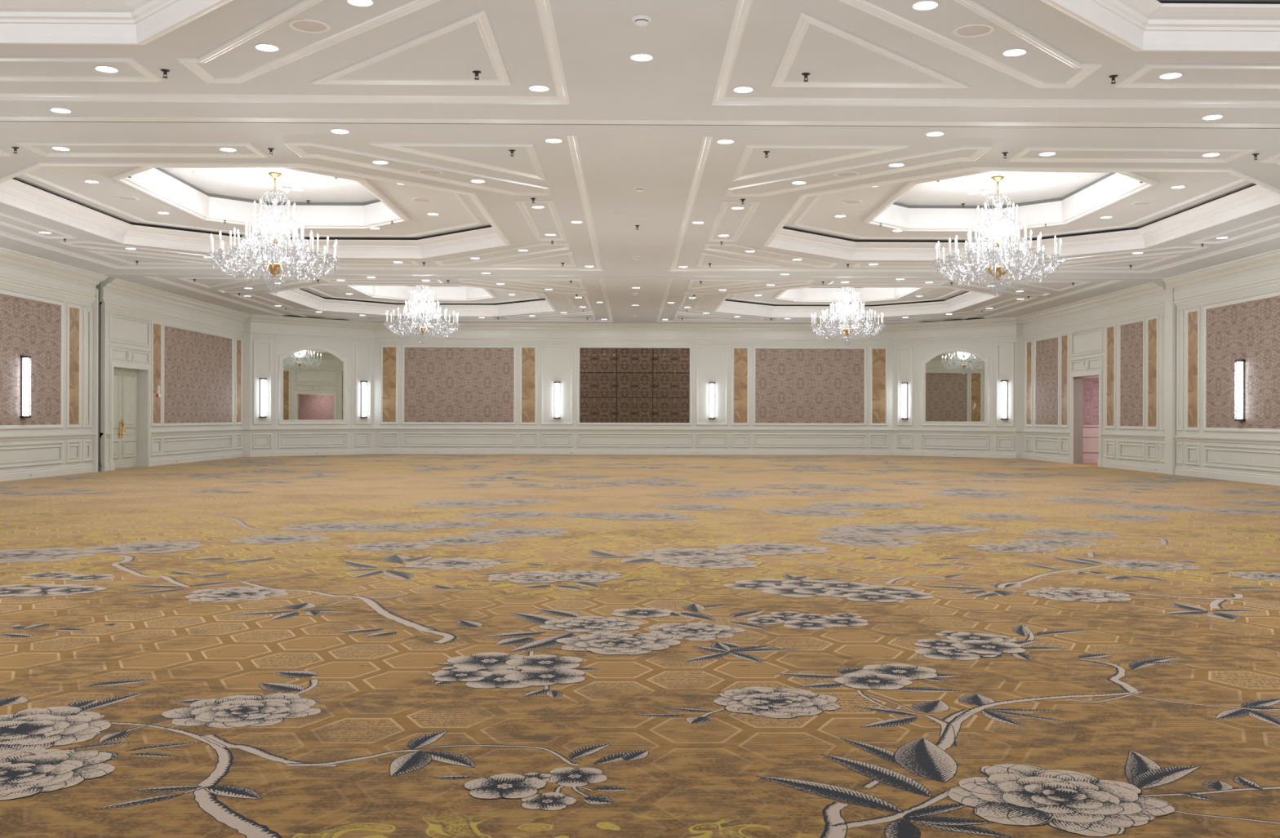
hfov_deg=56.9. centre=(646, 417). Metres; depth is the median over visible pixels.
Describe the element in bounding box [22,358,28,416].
diffuser
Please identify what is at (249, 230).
candle
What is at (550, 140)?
recessed light
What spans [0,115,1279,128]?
trim
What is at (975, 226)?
candle
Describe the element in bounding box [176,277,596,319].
trim
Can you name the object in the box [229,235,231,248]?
candle
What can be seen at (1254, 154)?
sprinkler
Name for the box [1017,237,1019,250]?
candle
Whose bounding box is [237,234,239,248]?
candle
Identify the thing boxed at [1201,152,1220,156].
recessed light
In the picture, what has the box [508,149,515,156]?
sprinkler
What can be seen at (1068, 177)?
recessed light
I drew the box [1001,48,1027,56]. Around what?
recessed light
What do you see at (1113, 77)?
sprinkler
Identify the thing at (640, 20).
smoke detector
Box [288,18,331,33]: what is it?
ceiling speaker
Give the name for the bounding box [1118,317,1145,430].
wall panel
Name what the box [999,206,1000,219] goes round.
candle
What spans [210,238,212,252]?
candle
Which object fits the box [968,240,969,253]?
candle
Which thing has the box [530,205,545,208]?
recessed light
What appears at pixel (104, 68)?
recessed light
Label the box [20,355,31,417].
wall sconce
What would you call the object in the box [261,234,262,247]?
candle
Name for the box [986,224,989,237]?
candle
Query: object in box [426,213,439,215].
recessed light
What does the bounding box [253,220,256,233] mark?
candle
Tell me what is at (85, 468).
baseboard
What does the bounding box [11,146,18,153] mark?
sprinkler
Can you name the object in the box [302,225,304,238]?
candle
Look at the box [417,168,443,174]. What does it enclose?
ceiling speaker
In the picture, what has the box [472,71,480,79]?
sprinkler
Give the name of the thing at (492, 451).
baseboard
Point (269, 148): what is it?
sprinkler
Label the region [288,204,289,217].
candle
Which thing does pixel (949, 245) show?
candle
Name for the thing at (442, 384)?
wall panel
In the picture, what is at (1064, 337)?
wall panel
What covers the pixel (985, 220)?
candle
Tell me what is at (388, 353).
wall panel
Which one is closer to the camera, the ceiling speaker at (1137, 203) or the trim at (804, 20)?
the trim at (804, 20)
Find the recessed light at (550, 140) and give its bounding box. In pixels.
[544,137,563,142]
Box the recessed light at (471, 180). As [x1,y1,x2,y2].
[470,179,485,182]
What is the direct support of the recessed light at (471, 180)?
in the ceiling
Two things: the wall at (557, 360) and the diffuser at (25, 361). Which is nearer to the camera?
the diffuser at (25, 361)
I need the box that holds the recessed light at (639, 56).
[629,53,653,61]
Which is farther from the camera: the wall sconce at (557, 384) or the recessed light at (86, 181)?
the wall sconce at (557, 384)
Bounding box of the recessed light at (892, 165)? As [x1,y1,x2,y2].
[888,163,905,167]
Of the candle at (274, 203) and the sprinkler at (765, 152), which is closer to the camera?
the sprinkler at (765, 152)
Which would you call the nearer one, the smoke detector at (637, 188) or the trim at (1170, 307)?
the smoke detector at (637, 188)
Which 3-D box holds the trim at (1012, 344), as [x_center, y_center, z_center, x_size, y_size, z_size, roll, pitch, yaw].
[9.724,-0.680,37.369,4.095,3.520,0.037,0,0,43]
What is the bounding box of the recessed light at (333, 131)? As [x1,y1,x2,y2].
[329,128,349,133]
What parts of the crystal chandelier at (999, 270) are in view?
arm, arm, arm, arm, arm, arm, arm, arm, arm, lamp shade, arm, arm, arm, arm, arm, arm, arm, arm, arm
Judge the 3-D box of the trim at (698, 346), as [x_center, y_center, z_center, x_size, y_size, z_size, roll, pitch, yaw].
[-0.387,-0.699,38.780,16.691,3.375,0.036,0,0,-1]
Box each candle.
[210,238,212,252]
[219,235,221,248]
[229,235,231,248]
[233,232,235,245]
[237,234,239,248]
[245,222,247,234]
[248,230,250,244]
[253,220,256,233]
[259,203,261,216]
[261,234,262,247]
[267,220,270,233]
[271,230,272,244]
[274,203,275,216]
[283,221,284,234]
[286,235,288,248]
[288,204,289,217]
[293,207,295,220]
[293,232,295,244]
[296,222,297,235]
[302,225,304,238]
[310,237,311,250]
[316,238,319,251]
[327,240,328,253]
[335,244,337,257]
[937,245,939,258]
[948,242,951,255]
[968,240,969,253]
[974,226,976,239]
[984,208,986,221]
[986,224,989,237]
[987,234,989,247]
[992,237,994,251]
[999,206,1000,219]
[1002,223,1004,236]
[1011,233,1013,246]
[1012,207,1014,220]
[1016,224,1017,236]
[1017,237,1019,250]
[1024,225,1026,238]
[1039,238,1041,251]
[1054,240,1056,253]
[1059,243,1061,256]
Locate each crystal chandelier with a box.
[205,172,341,293]
[383,285,460,344]
[808,287,885,346]
[931,176,1066,296]
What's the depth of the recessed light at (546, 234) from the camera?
20.05 m
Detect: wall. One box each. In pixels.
[0,282,242,471]
[241,316,373,457]
[373,341,893,449]
[893,319,1024,458]
[1024,284,1279,475]
[1083,376,1098,463]
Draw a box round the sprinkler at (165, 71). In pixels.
[160,69,169,78]
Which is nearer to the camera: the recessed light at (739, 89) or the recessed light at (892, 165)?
the recessed light at (739, 89)
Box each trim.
[0,0,511,85]
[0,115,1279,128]
[0,141,577,266]
[0,246,1279,342]
[0,306,242,471]
[0,427,1279,444]
[92,288,106,472]
[99,273,1168,279]
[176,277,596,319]
[253,339,371,450]
[379,344,888,448]
[673,279,1091,320]
[695,144,1279,268]
[770,0,1279,88]
[897,337,1014,450]
[1025,310,1279,472]
[1164,283,1176,475]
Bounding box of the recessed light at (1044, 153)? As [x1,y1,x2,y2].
[1038,151,1056,155]
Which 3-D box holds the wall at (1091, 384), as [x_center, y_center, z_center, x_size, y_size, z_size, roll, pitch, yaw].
[12.941,-0.081,32.344,2.290,2.700,0.030,0,0,-1]
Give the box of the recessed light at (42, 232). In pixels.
[38,231,52,233]
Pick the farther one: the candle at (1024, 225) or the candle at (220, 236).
the candle at (1024, 225)
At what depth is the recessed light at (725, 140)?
13.25 m
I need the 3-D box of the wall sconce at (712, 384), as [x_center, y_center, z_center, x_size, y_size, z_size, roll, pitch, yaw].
[2.160,-0.544,38.766,0.210,1.200,0.126,0,0,-1]
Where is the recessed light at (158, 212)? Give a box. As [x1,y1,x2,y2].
[156,211,169,213]
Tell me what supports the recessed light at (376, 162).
in the ceiling
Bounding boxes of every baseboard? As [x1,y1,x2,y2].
[0,462,110,481]
[151,448,1069,466]
[1101,460,1279,485]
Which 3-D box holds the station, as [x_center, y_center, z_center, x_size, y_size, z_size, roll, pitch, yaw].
[-12.095,-0.636,29.260,0.045,0.280,0.180,0,0,-1]
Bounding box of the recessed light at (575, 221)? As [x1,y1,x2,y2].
[570,220,582,223]
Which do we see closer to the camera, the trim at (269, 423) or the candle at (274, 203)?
the candle at (274, 203)
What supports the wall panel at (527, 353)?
attached to the wall at (557, 360)
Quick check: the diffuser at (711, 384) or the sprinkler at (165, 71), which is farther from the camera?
the diffuser at (711, 384)
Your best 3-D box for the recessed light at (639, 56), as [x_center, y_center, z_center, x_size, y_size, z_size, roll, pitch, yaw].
[-0.041,-3.049,10.002,0.206,0.009,0.206,0,0,-1]
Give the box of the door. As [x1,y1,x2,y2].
[113,368,137,468]
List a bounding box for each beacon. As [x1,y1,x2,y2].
[282,186,290,193]
[980,188,988,195]
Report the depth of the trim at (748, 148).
15.76 m
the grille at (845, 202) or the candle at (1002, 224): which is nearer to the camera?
the candle at (1002, 224)
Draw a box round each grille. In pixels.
[118,197,135,199]
[292,21,326,31]
[413,198,430,201]
[419,170,439,174]
[836,172,857,176]
[844,200,860,203]
[957,25,991,35]
[1134,202,1151,204]
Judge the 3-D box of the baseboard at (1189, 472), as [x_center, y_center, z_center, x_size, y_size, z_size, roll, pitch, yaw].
[11.737,1.175,14.228,0.030,0.180,31.368,0,0,-1]
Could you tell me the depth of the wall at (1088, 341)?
27.40 m
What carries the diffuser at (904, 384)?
attached to the wall sconce at (904, 386)
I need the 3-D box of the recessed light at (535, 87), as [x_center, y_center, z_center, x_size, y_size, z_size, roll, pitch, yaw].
[-1.014,-3.098,11.120,0.206,0.009,0.206,0,0,-1]
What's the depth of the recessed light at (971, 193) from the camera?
20.14 m
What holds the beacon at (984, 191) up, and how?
attached to the ceiling
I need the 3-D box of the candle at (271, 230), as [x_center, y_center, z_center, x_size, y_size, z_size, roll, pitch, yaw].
[-5.729,-2.751,18.044,0.025,0.205,0.025,0,0,-36]
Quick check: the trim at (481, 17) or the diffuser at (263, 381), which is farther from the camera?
the diffuser at (263, 381)
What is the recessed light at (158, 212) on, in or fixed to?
in the ceiling
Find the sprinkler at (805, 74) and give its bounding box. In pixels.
[801,72,809,81]
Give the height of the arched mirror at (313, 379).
2.510 m
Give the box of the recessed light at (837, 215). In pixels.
[834,214,846,217]
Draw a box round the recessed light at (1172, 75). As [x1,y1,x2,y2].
[1158,71,1183,79]
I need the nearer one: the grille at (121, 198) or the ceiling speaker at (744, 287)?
the grille at (121, 198)
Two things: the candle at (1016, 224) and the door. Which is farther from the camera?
the door
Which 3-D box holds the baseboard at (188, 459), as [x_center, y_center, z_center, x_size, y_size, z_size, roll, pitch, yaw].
[-0.337,1.144,33.863,23.700,0.180,9.870,0,0,-1]
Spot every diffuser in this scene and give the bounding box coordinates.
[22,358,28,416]
[261,379,265,416]
[362,382,364,417]
[555,382,559,417]
[710,383,713,417]
[903,383,906,417]
[1002,382,1006,418]
[1236,361,1241,419]
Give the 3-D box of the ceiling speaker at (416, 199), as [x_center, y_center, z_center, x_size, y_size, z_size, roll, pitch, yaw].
[-3.561,-3.445,18.713,0.330,0.010,0.330,0,0,-1]
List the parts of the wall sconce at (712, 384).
metal rod, glass rod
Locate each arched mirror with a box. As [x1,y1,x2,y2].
[278,345,347,424]
[921,346,989,426]
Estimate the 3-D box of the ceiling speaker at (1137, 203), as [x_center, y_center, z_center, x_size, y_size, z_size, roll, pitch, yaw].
[7.927,-3.416,18.852,0.330,0.010,0.330,0,0,-1]
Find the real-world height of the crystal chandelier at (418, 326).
1.910 m
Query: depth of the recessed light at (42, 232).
19.93 m
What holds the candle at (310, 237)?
on the crystal chandelier at (276, 268)
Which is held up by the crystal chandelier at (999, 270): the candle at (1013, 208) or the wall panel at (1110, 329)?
the candle at (1013, 208)
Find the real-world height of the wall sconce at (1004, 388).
1.200 m
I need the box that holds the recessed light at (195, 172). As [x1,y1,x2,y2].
[192,171,206,174]
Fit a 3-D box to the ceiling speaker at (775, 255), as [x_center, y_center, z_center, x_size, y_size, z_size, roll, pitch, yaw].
[2.455,-3.089,22.568,0.330,0.010,0.330,0,0,-1]
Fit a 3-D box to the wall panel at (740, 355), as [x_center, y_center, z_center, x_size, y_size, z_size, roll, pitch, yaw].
[3.099,-1.032,38.822,0.608,2.620,0.036,0,0,-1]
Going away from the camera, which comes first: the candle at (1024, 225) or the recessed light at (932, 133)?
the recessed light at (932, 133)
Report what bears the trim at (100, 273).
attached to the ceiling
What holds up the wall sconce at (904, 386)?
attached to the wall at (922, 350)
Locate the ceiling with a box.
[0,0,1279,324]
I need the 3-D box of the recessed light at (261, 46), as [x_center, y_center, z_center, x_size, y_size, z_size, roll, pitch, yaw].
[-3.188,-3.104,9.913,0.206,0.009,0.206,0,0,-1]
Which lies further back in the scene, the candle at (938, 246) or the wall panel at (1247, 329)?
the wall panel at (1247, 329)
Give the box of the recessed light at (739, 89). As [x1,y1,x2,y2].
[732,86,754,93]
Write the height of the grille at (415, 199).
0.004 m
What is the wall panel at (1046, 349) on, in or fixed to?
attached to the wall at (1088, 341)
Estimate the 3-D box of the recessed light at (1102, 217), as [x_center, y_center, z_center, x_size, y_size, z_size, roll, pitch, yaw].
[7.864,-3.416,20.177,0.206,0.009,0.206,0,0,-1]
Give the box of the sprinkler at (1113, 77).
[1108,75,1117,84]
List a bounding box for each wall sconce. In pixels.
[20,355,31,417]
[258,377,266,417]
[360,381,367,417]
[554,382,560,418]
[708,382,715,418]
[901,382,908,419]
[1000,380,1008,419]
[1234,360,1244,421]
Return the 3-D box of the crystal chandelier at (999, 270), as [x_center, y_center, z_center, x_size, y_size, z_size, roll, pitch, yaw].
[5.601,-2.874,18.824,2.020,1.910,2.020,0,0,-14]
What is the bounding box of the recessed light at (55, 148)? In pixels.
[51,146,71,151]
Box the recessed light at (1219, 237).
[1215,236,1228,239]
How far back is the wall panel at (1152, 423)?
27.01 m
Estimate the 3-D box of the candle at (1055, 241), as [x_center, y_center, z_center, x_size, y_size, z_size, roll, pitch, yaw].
[6.298,-2.620,18.180,0.025,0.205,0.025,0,0,20]
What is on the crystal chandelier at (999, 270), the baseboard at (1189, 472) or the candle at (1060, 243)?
the candle at (1060, 243)
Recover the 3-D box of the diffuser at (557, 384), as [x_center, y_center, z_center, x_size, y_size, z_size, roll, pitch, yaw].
[-2.929,-0.558,38.700,0.104,1.130,0.075,0,0,-1]
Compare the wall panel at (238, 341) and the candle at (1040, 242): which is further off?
the wall panel at (238, 341)
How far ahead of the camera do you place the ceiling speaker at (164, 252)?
22.44 m
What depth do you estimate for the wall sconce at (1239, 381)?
22.99 m
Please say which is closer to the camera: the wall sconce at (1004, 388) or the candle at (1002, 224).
the candle at (1002, 224)
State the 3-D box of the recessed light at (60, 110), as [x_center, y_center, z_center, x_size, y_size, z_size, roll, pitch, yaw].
[-5.854,-3.064,11.794,0.206,0.009,0.206,0,0,-1]
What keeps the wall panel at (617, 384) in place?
attached to the wall at (557, 360)
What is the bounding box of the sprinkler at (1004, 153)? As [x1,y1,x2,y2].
[1001,151,1008,159]
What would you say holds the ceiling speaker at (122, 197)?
attached to the ceiling
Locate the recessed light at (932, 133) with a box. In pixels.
[924,131,944,136]
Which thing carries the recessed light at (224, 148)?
in the ceiling
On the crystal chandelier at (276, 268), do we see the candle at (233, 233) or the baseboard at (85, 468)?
the candle at (233, 233)
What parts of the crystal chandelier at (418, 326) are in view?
lamp shade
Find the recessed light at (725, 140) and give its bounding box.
[716,138,734,143]
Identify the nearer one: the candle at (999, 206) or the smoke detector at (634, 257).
the candle at (999, 206)
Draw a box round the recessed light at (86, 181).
[84,180,99,183]
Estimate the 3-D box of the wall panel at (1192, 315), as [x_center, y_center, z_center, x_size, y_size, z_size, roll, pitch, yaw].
[11.608,-1.010,25.084,0.036,2.620,0.608,0,0,-1]
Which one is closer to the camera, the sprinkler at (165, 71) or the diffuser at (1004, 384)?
the sprinkler at (165, 71)
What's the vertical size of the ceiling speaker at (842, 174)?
0.010 m
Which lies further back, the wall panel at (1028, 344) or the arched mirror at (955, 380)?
the arched mirror at (955, 380)
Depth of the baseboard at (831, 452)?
38.85 m
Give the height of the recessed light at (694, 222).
0.009 m
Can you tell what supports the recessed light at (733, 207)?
in the ceiling
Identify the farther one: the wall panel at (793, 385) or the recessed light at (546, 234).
the wall panel at (793, 385)
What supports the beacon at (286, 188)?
attached to the ceiling
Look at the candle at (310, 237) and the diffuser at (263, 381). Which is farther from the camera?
the diffuser at (263, 381)
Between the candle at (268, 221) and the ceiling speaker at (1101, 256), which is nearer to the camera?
the candle at (268, 221)
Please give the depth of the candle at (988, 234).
18.23 m
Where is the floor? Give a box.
[0,453,1279,837]
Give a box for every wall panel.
[0,288,63,430]
[66,302,81,428]
[151,320,162,426]
[162,322,233,426]
[235,337,242,425]
[380,344,398,424]
[401,345,516,425]
[519,345,537,425]
[577,345,692,425]
[731,346,750,425]
[752,346,866,426]
[869,346,888,426]
[1025,339,1033,426]
[1034,333,1059,427]
[1059,332,1069,428]
[1104,323,1115,429]
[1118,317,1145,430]
[1145,315,1159,430]
[1185,306,1200,431]
[1203,291,1279,433]
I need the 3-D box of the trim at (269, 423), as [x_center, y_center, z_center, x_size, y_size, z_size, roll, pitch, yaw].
[-10.455,-0.732,37.149,4.092,3.520,0.039,0,0,-45]
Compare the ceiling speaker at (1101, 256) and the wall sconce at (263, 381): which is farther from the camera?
the wall sconce at (263, 381)
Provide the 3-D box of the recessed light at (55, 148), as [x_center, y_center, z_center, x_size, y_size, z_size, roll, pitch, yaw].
[-6.790,-3.113,13.686,0.206,0.009,0.206,0,0,-1]
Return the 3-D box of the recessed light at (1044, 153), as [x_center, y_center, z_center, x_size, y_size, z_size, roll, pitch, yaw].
[4.698,-3.083,13.825,0.206,0.009,0.206,0,0,-1]
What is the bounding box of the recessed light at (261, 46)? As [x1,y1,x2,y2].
[253,43,279,51]
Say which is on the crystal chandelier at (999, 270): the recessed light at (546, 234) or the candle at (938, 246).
the candle at (938, 246)
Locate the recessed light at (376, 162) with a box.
[371,160,388,164]
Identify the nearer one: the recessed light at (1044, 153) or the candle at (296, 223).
the recessed light at (1044, 153)
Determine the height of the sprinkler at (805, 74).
0.067 m
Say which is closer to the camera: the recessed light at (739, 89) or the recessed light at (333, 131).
the recessed light at (739, 89)
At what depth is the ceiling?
13.43 m
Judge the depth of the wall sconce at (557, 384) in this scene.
38.68 m
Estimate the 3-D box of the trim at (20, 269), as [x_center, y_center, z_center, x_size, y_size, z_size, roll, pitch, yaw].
[-0.142,-2.760,18.600,23.700,0.588,40.400,0,0,-1]
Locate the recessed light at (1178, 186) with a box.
[1170,185,1185,188]
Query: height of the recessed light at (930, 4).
0.009 m
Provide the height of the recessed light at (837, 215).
0.009 m
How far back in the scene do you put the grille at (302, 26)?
9.35 m
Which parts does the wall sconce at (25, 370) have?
plate, metal rod, glass rod, metal rod, glass rod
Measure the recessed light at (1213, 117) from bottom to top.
0.009 m
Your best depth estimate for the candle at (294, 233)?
18.20 m
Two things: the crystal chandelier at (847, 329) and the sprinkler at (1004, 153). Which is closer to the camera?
the sprinkler at (1004, 153)
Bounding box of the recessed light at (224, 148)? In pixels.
[218,146,237,151]
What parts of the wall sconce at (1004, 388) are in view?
glass rod, metal rod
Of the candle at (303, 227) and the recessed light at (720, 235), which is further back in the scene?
the recessed light at (720, 235)
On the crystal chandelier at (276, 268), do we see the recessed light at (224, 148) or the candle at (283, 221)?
the candle at (283, 221)
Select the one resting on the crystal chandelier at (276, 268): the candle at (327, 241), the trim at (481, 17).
the candle at (327, 241)
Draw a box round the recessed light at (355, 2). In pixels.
[346,0,373,6]
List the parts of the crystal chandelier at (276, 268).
arm, arm, arm, arm, arm, arm, arm, arm, arm, arm, lamp shade, arm, arm, arm, arm, arm, arm, arm, arm, arm, arm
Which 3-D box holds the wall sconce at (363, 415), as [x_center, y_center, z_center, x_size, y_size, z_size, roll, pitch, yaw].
[-9.177,-0.574,38.361,0.210,1.200,0.126,0,0,-45]
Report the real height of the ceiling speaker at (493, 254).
0.010 m
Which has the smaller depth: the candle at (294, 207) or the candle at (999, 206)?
the candle at (999, 206)
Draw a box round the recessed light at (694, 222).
[691,221,704,223]
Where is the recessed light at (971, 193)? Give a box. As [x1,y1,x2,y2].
[967,191,979,194]
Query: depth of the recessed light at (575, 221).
18.77 m
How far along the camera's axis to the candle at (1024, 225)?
18.56 m
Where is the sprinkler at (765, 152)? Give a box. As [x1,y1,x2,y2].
[763,151,769,157]
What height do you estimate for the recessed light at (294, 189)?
0.009 m
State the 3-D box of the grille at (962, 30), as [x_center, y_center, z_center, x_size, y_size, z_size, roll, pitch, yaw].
[2.615,-3.085,9.425,0.262,0.004,0.262,0,0,-1]
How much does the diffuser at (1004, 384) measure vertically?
1.130 m
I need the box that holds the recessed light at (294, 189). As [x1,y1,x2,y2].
[292,188,304,191]
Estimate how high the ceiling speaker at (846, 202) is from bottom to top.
0.010 m
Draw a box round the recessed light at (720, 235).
[717,234,729,236]
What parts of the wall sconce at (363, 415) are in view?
plate, glass rod, metal rod, glass rod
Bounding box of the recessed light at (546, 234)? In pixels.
[544,233,556,235]
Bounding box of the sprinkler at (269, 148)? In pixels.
[267,147,274,155]
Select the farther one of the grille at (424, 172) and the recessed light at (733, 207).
the recessed light at (733, 207)
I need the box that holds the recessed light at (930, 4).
[911,0,939,10]
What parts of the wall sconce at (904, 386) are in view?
glass rod, metal rod, glass rod, metal rod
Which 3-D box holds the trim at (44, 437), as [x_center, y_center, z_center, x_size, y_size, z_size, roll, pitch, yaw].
[-0.150,0.430,18.600,23.700,0.100,40.400,0,0,-1]
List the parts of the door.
pull handle, pull handle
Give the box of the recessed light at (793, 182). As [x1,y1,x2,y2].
[791,181,806,184]
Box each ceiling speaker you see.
[115,195,138,200]
[161,251,180,254]
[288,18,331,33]
[411,197,432,201]
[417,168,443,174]
[488,253,506,255]
[739,286,753,288]
[766,253,782,257]
[833,171,859,177]
[841,200,862,204]
[952,22,995,37]
[1088,255,1106,258]
[1131,201,1153,205]
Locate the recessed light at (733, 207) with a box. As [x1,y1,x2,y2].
[730,206,744,209]
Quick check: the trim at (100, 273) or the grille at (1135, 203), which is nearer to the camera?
the grille at (1135, 203)
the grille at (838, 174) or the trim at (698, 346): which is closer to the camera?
the grille at (838, 174)
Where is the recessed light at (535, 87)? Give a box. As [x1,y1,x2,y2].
[528,84,550,91]
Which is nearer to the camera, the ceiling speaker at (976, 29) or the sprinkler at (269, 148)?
the ceiling speaker at (976, 29)
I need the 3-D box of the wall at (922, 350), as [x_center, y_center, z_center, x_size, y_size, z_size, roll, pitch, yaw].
[9.863,-1.039,37.379,4.614,4.600,0.170,0,0,43]
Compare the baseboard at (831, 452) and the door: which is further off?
the baseboard at (831, 452)
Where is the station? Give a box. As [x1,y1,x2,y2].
[156,386,160,397]
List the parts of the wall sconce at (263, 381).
metal rod, glass rod, metal rod, glass rod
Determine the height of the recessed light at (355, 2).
0.009 m
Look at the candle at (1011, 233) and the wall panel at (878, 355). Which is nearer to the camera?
the candle at (1011, 233)
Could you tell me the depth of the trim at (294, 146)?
15.68 m
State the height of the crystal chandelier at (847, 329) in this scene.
1.910 m
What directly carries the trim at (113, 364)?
attached to the wall at (124, 329)
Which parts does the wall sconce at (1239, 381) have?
glass rod, metal rod, glass rod, metal rod, plate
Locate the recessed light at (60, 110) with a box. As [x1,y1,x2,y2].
[48,107,71,113]
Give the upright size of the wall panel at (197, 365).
2.620 m
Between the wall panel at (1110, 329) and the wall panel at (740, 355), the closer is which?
the wall panel at (1110, 329)
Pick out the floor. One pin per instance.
(372, 646)
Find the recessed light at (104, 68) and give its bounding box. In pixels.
[93,65,119,72]
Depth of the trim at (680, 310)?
29.49 m
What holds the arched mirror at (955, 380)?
attached to the wall at (922, 350)
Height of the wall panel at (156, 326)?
2.620 m
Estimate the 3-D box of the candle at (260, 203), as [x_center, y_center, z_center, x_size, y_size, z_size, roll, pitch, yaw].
[-6.023,-3.232,18.418,0.025,0.205,0.025,0,0,-40]
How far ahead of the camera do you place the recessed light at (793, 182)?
15.55 m
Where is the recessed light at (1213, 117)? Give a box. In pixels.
[1201,114,1223,119]
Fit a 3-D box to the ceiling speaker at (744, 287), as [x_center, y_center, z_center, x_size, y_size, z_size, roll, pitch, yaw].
[2.388,-3.089,28.148,0.330,0.010,0.330,0,0,-1]
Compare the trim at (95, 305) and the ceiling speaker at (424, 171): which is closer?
the ceiling speaker at (424, 171)
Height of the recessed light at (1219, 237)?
0.009 m
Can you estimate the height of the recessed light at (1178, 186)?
0.009 m
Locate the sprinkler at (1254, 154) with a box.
[1252,153,1259,159]
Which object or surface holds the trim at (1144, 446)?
attached to the wall at (1088, 341)
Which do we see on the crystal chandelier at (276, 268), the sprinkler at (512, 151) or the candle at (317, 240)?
the candle at (317, 240)
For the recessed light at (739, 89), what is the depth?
11.14 m
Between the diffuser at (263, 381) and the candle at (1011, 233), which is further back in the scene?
the diffuser at (263, 381)
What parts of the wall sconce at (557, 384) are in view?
metal rod, plate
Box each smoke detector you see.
[631,14,651,26]
[632,256,639,259]
[633,186,644,191]
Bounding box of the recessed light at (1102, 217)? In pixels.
[1099,216,1112,218]
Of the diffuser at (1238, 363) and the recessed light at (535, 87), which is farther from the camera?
the diffuser at (1238, 363)
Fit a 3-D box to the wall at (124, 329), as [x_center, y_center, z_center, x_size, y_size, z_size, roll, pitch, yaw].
[-12.202,-1.097,16.953,0.450,4.600,37.400,0,0,-1]
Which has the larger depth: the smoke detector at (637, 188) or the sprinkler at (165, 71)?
the smoke detector at (637, 188)
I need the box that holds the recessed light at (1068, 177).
[1065,176,1079,179]
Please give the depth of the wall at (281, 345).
36.65 m
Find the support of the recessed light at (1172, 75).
in the ceiling
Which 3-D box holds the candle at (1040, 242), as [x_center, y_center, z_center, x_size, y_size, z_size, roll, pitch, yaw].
[5.998,-2.621,17.962,0.025,0.205,0.025,0,0,43]
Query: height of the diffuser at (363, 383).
1.130 m
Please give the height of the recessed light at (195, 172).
0.009 m
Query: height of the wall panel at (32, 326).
2.620 m
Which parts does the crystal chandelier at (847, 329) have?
lamp shade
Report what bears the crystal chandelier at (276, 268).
hanging from the ceiling
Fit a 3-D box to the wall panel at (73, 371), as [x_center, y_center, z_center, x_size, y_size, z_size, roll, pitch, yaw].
[-12.055,-1.071,24.863,0.036,2.620,0.613,0,0,-1]

